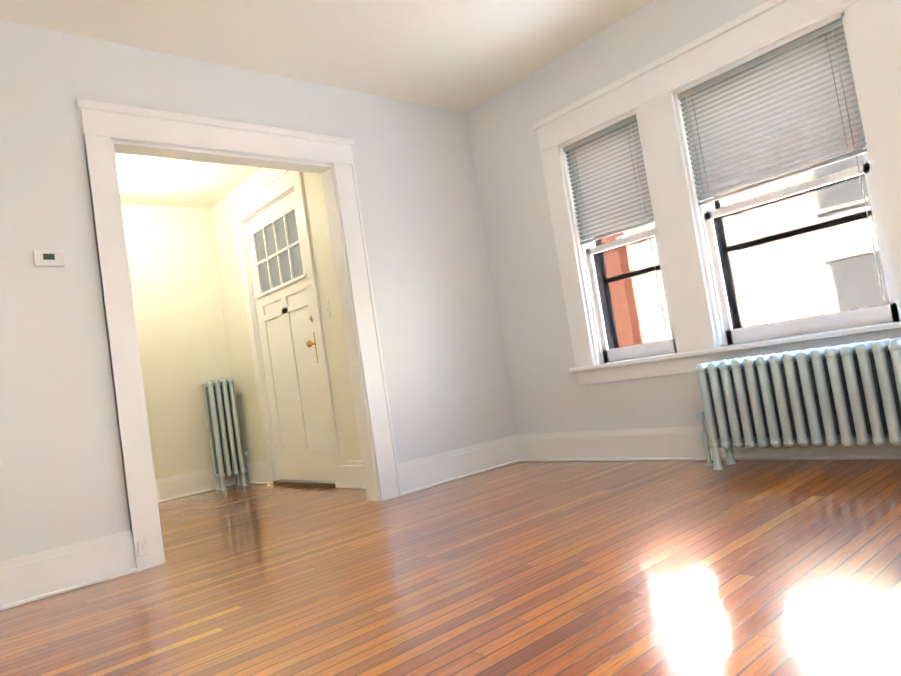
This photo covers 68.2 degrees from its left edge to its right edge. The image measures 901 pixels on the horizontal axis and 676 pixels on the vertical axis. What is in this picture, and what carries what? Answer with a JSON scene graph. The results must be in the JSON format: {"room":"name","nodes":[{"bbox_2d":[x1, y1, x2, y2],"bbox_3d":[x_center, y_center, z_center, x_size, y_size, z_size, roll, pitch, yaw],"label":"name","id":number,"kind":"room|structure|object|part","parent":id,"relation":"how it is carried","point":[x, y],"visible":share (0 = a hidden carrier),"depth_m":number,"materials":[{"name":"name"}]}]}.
{"room":"empty living room","nodes":[
{"label":"empty living room","id":0,"kind":"room"},
{"bbox_2d":[121,168,361,479],"bbox_3d":[-1.253,-0.231,3.682,2.010,2.600,0.005,-6,-5,-41],"label":"wall","id":1,"kind":"structure","parent":0,"point":[189,302],"depth_m":3.57,"materials":[{"name":"white paint"}]},
{"bbox_2d":[230,170,342,487],"bbox_3d":[-1.296,-0.036,5.402,0.185,2.440,1.250,-6,-5,-41],"label":"door frame","id":2,"kind":"structure","parent":1,"relation":"attached to","point":[281,183],"depth_m":5.38,"materials":[{"name":"white paint"}]},
{"bbox_2d":[245,191,334,480],"bbox_3d":[-1.322,0.031,5.365,0.127,2.241,1.012,-6,-5,-41],"label":"front door","id":3,"kind":"structure","parent":1,"relation":"in","point":[292,372],"depth_m":5.39,"materials":[{"name":"white paint"}]},
{"bbox_3d":[-1.400,-0.693,5.438,0.006,0.520,0.762,-6,-5,-41],"label":"panel glass","id":4,"kind":"part","parent":3,"relation":"part of","materials":[{"name":"grey"}]},
{"bbox_3d":[-1.048,0.009,5.018,0.085,0.368,0.060,-6,-5,-41],"label":"handle","id":5,"kind":"part","parent":3,"relation":"part of","materials":[{"name":"gold metal"}]},
{"bbox_2d":[324,301,330,318],"bbox_3d":[-0.897,-0.203,4.830,0.012,0.120,0.070,-6,-5,-41],"label":"switch plate","id":6,"kind":"object","parent":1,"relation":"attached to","point":[327,310],"visible":1,"depth_m":4.82,"materials":[{"name":"white plastic"}]},
{"bbox_2d":[340,461,365,488],"bbox_3d":[-0.552,0.937,4.547,0.034,0.190,0.740,-6,-5,-41],"label":"baseboard","id":7,"kind":"structure","parent":1,"relation":"attached to","point":[352,474],"depth_m":4.71,"materials":[{"name":"white paint"}]},
{"bbox_2d":[0,20,515,561],"bbox_3d":[-1.296,-0.232,3.563,4.670,2.600,0.120,-6,-5,-41],"label":"wall","id":8,"kind":"structure","parent":0,"point":[62,482],"depth_m":3.36,"materials":[{"name":"white paint"}]},
{"bbox_2d":[33,251,64,266],"bbox_3d":[-1.830,-0.361,3.032,0.120,0.070,0.030,-6,-5,-41],"label":"thermostat","id":9,"kind":"object","parent":8,"relation":"attached to","point":[48,259],"visible":0.96,"depth_m":3.02,"materials":[{"name":"white plastic"}]},
{"bbox_2d":[0,530,136,610],"bbox_3d":[-2.074,1.045,2.549,1.622,0.190,0.034,-6,-5,-41],"label":"baseboard","id":10,"kind":"structure","parent":8,"relation":"attached to","point":[26,579],"depth_m":2.89,"materials":[{"name":"white paint"}]},
{"bbox_2d":[137,539,148,556],"bbox_3d":[-1.427,0.975,3.091,0.045,0.070,0.012,-6,-5,-41],"label":"electrical outlet plate","id":11,"kind":"object","parent":8,"relation":"attached to","point":[143,549],"visible":1,"depth_m":3.09,"materials":[{"name":"white plastic"}]},
{"bbox_2d":[75,99,402,571],"bbox_3d":[-1.081,-0.082,3.690,1.573,2.255,0.165,-6,-5,-41],"label":"trim","id":12,"kind":"structure","parent":8,"relation":"attached to","point":[103,124],"depth_m":3.58,"materials":[{"name":"white paint"}]},
{"bbox_2d":[398,435,519,494],"bbox_3d":[0.078,0.834,4.431,1.045,0.190,0.034,-6,-5,-41],"label":"baseboard","id":13,"kind":"structure","parent":8,"relation":"attached to","point":[416,475],"depth_m":4.40,"materials":[{"name":"white paint"}]},
{"bbox_2d":[0,0,652,208],"bbox_3d":[-0.660,-1.756,2.605,4.750,0.100,8.220,-6,-5,-41],"label":"ceiling","id":14,"kind":"structure","parent":0,"point":[463,56],"depth_m":3.76,"materials":[{"name":"white paint"}]},
{"bbox_2d":[0,459,900,675],"bbox_3d":[-0.255,0.908,2.439,4.750,0.100,8.220,-6,-5,-41],"label":"floor","id":15,"kind":"structure","parent":0,"point":[694,568],"depth_m":2.16,"materials":[{"name":"brown wood"}]},
{"bbox_2d":[155,468,241,502],"bbox_3d":[-2.649,1.315,5.490,2.000,0.190,0.034,-6,-5,-41],"label":"baseboard","id":16,"kind":"structure","parent":15,"relation":"on","point":[175,487],"depth_m":5.80,"materials":[{"name":"white paint"}]},
{"bbox_2d":[202,378,249,490],"bbox_3d":[-2.002,0.851,5.970,0.352,0.972,0.172,-6,-5,-41],"label":"radiator","id":17,"kind":"object","parent":15,"relation":"on","point":[223,429],"visible":0.96,"depth_m":5.90,"materials":[{"name":"grey metal"}]},
{"bbox_2d":[240,462,268,484],"bbox_3d":[-1.732,1.203,5.926,0.034,0.190,0.490,-6,-5,-41],"label":"baseboard","id":18,"kind":"structure","parent":15,"relation":"on","point":[258,474],"depth_m":5.90,"materials":[{"name":"white paint"}]},
{"bbox_2d":[273,479,335,487],"bbox_3d":[-1.109,1.152,5.332,0.190,0.030,1.020,-6,-5,-41],"label":"front door threshold sill","id":19,"kind":"structure","parent":15,"relation":"on","point":[316,483],"depth_m":5.25,"materials":[{"name":"brown wood"}]},
{"bbox_2d":[696,338,900,469],"bbox_3d":[1.646,0.335,3.157,0.190,0.547,1.040,-6,-5,-41],"label":"radiator","id":20,"kind":"object","parent":15,"relation":"on","point":[848,395],"visible":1,"depth_m":3.07,"materials":[{"name":"grey metal"}]},
{"bbox_2d":[466,0,899,434],"bbox_3d":[2.113,-0.788,2.969,0.250,2.600,5.320,-6,-5,-41],"label":"wall","id":21,"kind":"structure","parent":0,"point":[548,393],"depth_m":4.47,"materials":[{"name":"white paint"}]},
{"bbox_2d":[516,426,900,461],"bbox_3d":[2.149,0.420,2.847,0.034,0.190,5.200,-6,-5,-41],"label":"baseboard","id":22,"kind":"structure","parent":21,"relation":"attached to","point":[667,443],"depth_m":3.95,"materials":[{"name":"white paint"}]},
{"bbox_2d":[532,0,900,384],"bbox_3d":[1.793,-0.794,3.301,0.294,1.760,3.140,-6,-5,-41],"label":"window","id":23,"kind":"structure","parent":21,"relation":"in","point":[794,238],"depth_m":3.52,"materials":[{"name":"white paint"}]},
{"bbox_3d":[0.971,-0.958,4.102,0.032,0.642,0.552,-6,-5,-41],"label":"blind rail","id":24,"kind":"part","parent":23,"relation":"part of","materials":[{"name":"grey plastic"}]},
{"bbox_3d":[1.065,-0.579,4.110,0.137,1.422,0.560,-6,-5,-41],"label":"window frame","id":25,"kind":"part","parent":23,"relation":"part of","materials":[{"name":"white wood"}]},
{"bbox_3d":[1.593,-1.103,3.375,0.032,0.632,0.839,-6,-5,-41],"label":"blind rail","id":26,"kind":"part","parent":23,"relation":"part of","materials":[{"name":"grey plastic"}]},
{"bbox_2d":[570,322,900,372],"bbox_3d":[1.885,-0.023,3.232,0.260,0.028,3.150,-6,-5,-41],"label":"window sill","id":27,"kind":"structure","parent":21,"relation":"attached to","point":[849,331],"depth_m":3.43,"materials":[{"name":"white paint"}]}
]}

